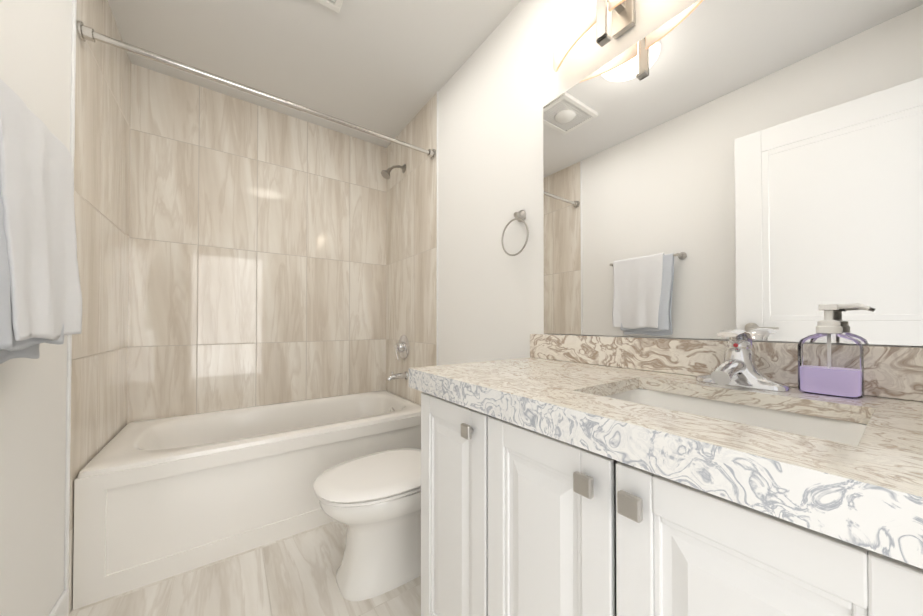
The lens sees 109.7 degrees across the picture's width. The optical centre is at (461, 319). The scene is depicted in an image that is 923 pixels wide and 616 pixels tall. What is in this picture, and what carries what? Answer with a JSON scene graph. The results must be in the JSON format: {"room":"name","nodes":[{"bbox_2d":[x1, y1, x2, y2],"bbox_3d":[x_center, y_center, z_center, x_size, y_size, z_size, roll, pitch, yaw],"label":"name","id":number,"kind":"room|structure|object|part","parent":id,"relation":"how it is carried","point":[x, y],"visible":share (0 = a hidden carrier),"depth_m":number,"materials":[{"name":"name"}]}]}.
{"room":"bathroom","nodes":[
{"label":"bathroom","id":0,"kind":"room"},
{"bbox_2d":[0,0,71,615],"bbox_3d":[-1.099,-0.202,0.662,0.100,2.494,2.958,0,-1,-36],"label":"wall","id":1,"kind":"structure","parent":0,"point":[35,53],"depth_m":0.95,"materials":[{"name":"white paint"}]},
{"bbox_2d":[0,78,81,363],"bbox_3d":[-1.012,-0.193,0.729,0.118,0.590,0.529,0,-1,-36],"label":"towel","id":2,"kind":"object","parent":1,"relation":"attached to","point":[40,295],"visible":1,"depth_m":0.73,"materials":[{"name":"white fabric"}]},
{"bbox_2d":[49,589,68,615],"bbox_3d":[-0.813,0.986,0.346,0.013,0.110,1.935,0,-1,-36],"label":"baseboard","id":3,"kind":"structure","parent":1,"relation":"attached to","point":[61,607],"depth_m":1.10,"materials":[{"name":"white wood"}]},
{"bbox_2d":[64,0,76,589],"bbox_3d":[-1.383,-0.197,1.151,0.008,2.494,0.014,0,-1,-36],"label":"trim","id":4,"kind":"structure","parent":1,"relation":"attached to","point":[69,339],"depth_m":1.14,"materials":[{"name":"white"}]},
{"bbox_2d":[68,0,130,615],"bbox_3d":[-1.623,-0.193,1.485,0.006,2.494,0.809,0,-1,-36],"label":"wall tile","id":5,"kind":"structure","parent":1,"relation":"attached to","point":[99,377],"depth_m":1.40,"materials":[{"name":"beige tile"}]},
{"bbox_2d":[77,20,435,159],"bbox_3d":[-0.793,-1.059,1.639,1.510,0.062,0.062,0,-1,-36],"label":"rail","id":6,"kind":"object","parent":5,"relation":"attached to","point":[85,33],"visible":1,"depth_m":1.43,"materials":[{"name":"grey metal"}]},
{"bbox_2d":[69,521,420,615],"bbox_3d":[-0.439,1.100,1.119,1.724,0.100,2.958,0,-1,-36],"label":"floor","id":7,"kind":"structure","parent":0,"point":[294,575],"depth_m":1.26,"materials":[{"name":"tile"}]},
{"bbox_2d":[73,390,420,609],"bbox_3d":[-1.014,0.814,1.926,1.506,0.491,0.764,0,-1,-36],"label":"bathtub","id":8,"kind":"object","parent":7,"relation":"on","point":[158,499],"visible":0.81,"depth_m":1.46,"materials":[{"name":"white ceramic"}]},
{"bbox_2d":[313,448,420,600],"bbox_3d":[-0.233,0.679,1.451,0.786,0.751,0.430,0,-1,-36],"label":"toilet","id":9,"kind":"object","parent":7,"relation":"on","point":[372,501],"visible":0.38,"depth_m":1.26,"materials":[{"name":"white ceramic"}]},
{"bbox_3d":[-0.319,0.655,1.390,0.575,0.047,0.400,0,-1,-36],"label":"seat","id":10,"kind":"part","parent":9,"relation":"part of","materials":[{"name":"white plastic"}]},
{"bbox_2d":[409,329,922,615],"bbox_3d":[0.402,0.534,0.747,0.593,1.024,1.157,0,-1,-36],"label":"bathroom vanity","id":11,"kind":"object","parent":7,"relation":"on","point":[739,473],"visible":1,"depth_m":0.55,"materials":[{"name":"painted wood"},{"name":"quartz stone"},{"name":"brushed nickel"}]},
{"bbox_2d":[604,388,866,445],"bbox_3d":[0.475,0.256,0.632,0.360,0.142,0.461,0,-1,-36],"label":"sink","id":12,"kind":"object","parent":11,"relation":"in","point":[836,427],"depth_m":0.69,"materials":[{"name":"white ceramic"}]},
{"bbox_2d":[696,329,789,391],"bbox_3d":[0.609,0.088,0.733,0.159,0.132,0.168,0,-1,-36],"label":"faucet","id":13,"kind":"object","parent":11,"relation":"on","point":[738,372],"depth_m":0.73,"materials":[{"name":"silver metal"}]},
{"bbox_2d":[797,303,870,398],"bbox_3d":[0.750,0.061,0.657,0.056,0.184,0.097,0,-1,-36],"label":"soap dispenser","id":14,"kind":"object","parent":11,"relation":"on","point":[829,380],"visible":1,"depth_m":0.65,"materials":[{"name":"purple plastic"}]},
{"bbox_2d":[108,0,520,147],"bbox_3d":[-0.439,-1.494,1.149,1.724,0.100,2.958,0,-1,-36],"label":"ceiling","id":15,"kind":"structure","parent":0,"point":[389,68],"depth_m":1.72,"materials":[{"name":"white paint"}]},
{"bbox_2d":[315,0,342,12],"bbox_3d":[-0.636,-1.423,1.288,0.365,0.035,0.275,0,-1,-36],"label":"fan","id":16,"kind":"object","parent":15,"relation":"attached to","point":[335,5],"visible":1,"depth_m":1.46,"materials":[{"name":"white plastic"}]},
{"bbox_2d":[438,0,922,365],"bbox_3d":[0.222,-0.191,1.607,0.100,2.494,2.958,0,-1,-36],"label":"wall","id":17,"kind":"structure","parent":0,"point":[503,86],"depth_m":1.56,"materials":[{"name":"white paint"}]},
{"bbox_2d":[386,92,436,404],"bbox_3d":[-0.389,-0.182,2.369,0.006,2.494,0.809,0,-1,-36],"label":"wall tile","id":18,"kind":"structure","parent":17,"relation":"attached to","point":[411,220],"depth_m":2.31,"materials":[{"name":"beige tile"}]},
{"bbox_2d":[381,164,405,178],"bbox_3d":[-0.498,-1.086,2.372,0.179,0.143,0.072,0,-1,-36],"label":"shower head","id":19,"kind":"object","parent":18,"relation":"attached to","point":[385,174],"visible":1,"depth_m":2.35},
{"bbox_2d":[387,371,407,380],"bbox_3d":[-0.463,0.406,2.329,0.150,0.069,0.060,0,-1,-36],"label":"tub spout","id":20,"kind":"object","parent":18,"relation":"attached to","point":[404,375],"visible":1,"depth_m":2.32,"materials":[{"name":"silver metal"}]},
{"bbox_2d":[394,335,408,359],"bbox_3d":[-0.458,0.207,2.389,0.076,0.181,0.176,0,-1,-36],"label":"tub valve","id":21,"kind":"object","parent":18,"relation":"attached to","point":[401,346],"visible":1,"depth_m":2.37,"materials":[{"name":"silver metal"}]},
{"bbox_2d":[436,91,437,365],"bbox_3d":[-0.151,-0.186,2.035,0.008,2.494,0.010,0,-1,-36],"label":"trim","id":22,"kind":"structure","parent":17,"relation":"attached to","point":[437,252],"depth_m":2.03,"materials":[{"name":"white"}]},
{"bbox_2d":[501,210,528,255],"bbox_3d":[0.246,-0.384,1.452,0.042,0.206,0.166,0,-1,-36],"label":"towel ring","id":23,"kind":"object","parent":17,"relation":"attached to","point":[520,216],"visible":1,"depth_m":1.44,"materials":[{"name":"silver metal"}]},
{"bbox_2d":[553,0,635,71],"bbox_3d":[0.484,-1.021,1.037,0.144,0.330,0.514,0,-1,-36],"label":"sconce","id":24,"kind":"object","parent":17,"relation":"attached to","point":[577,20],"visible":1,"depth_m":1.07,"materials":[{"name":"brushed nickel"},{"name":"frosted glass"}]},
{"bbox_2d":[530,334,922,401],"bbox_3d":[0.635,0.106,0.918,0.020,0.099,1.156,0,-1,-36],"label":"backsplash","id":25,"kind":"structure","parent":17,"relation":"attached to","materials":[{"name":"stone"}]},
{"bbox_2d":[543,0,922,345],"bbox_3d":[0.655,-0.416,0.910,0.006,0.940,1.075,0,-1,-36],"label":"mirror","id":26,"kind":"object","parent":17,"relation":"attached to","point":[713,168],"visible":1,"depth_m":0.82,"materials":[{"name":"silver mirror"}]},
{"bbox_3d":[-1.271,-0.183,2.296,1.524,2.494,0.100,0,-1,-36],"label":"wall","id":27,"kind":"structure","parent":0,"visible":0},
{"bbox_2d":[127,63,386,423],"bbox_3d":[-1.240,-0.384,2.255,1.512,2.094,0.006,0,-1,-36],"label":"wall tile","id":28,"kind":"structure","parent":27,"relation":"attached to","point":[257,255],"depth_m":2.13,"materials":[{"name":"beige tile"}]}
]}

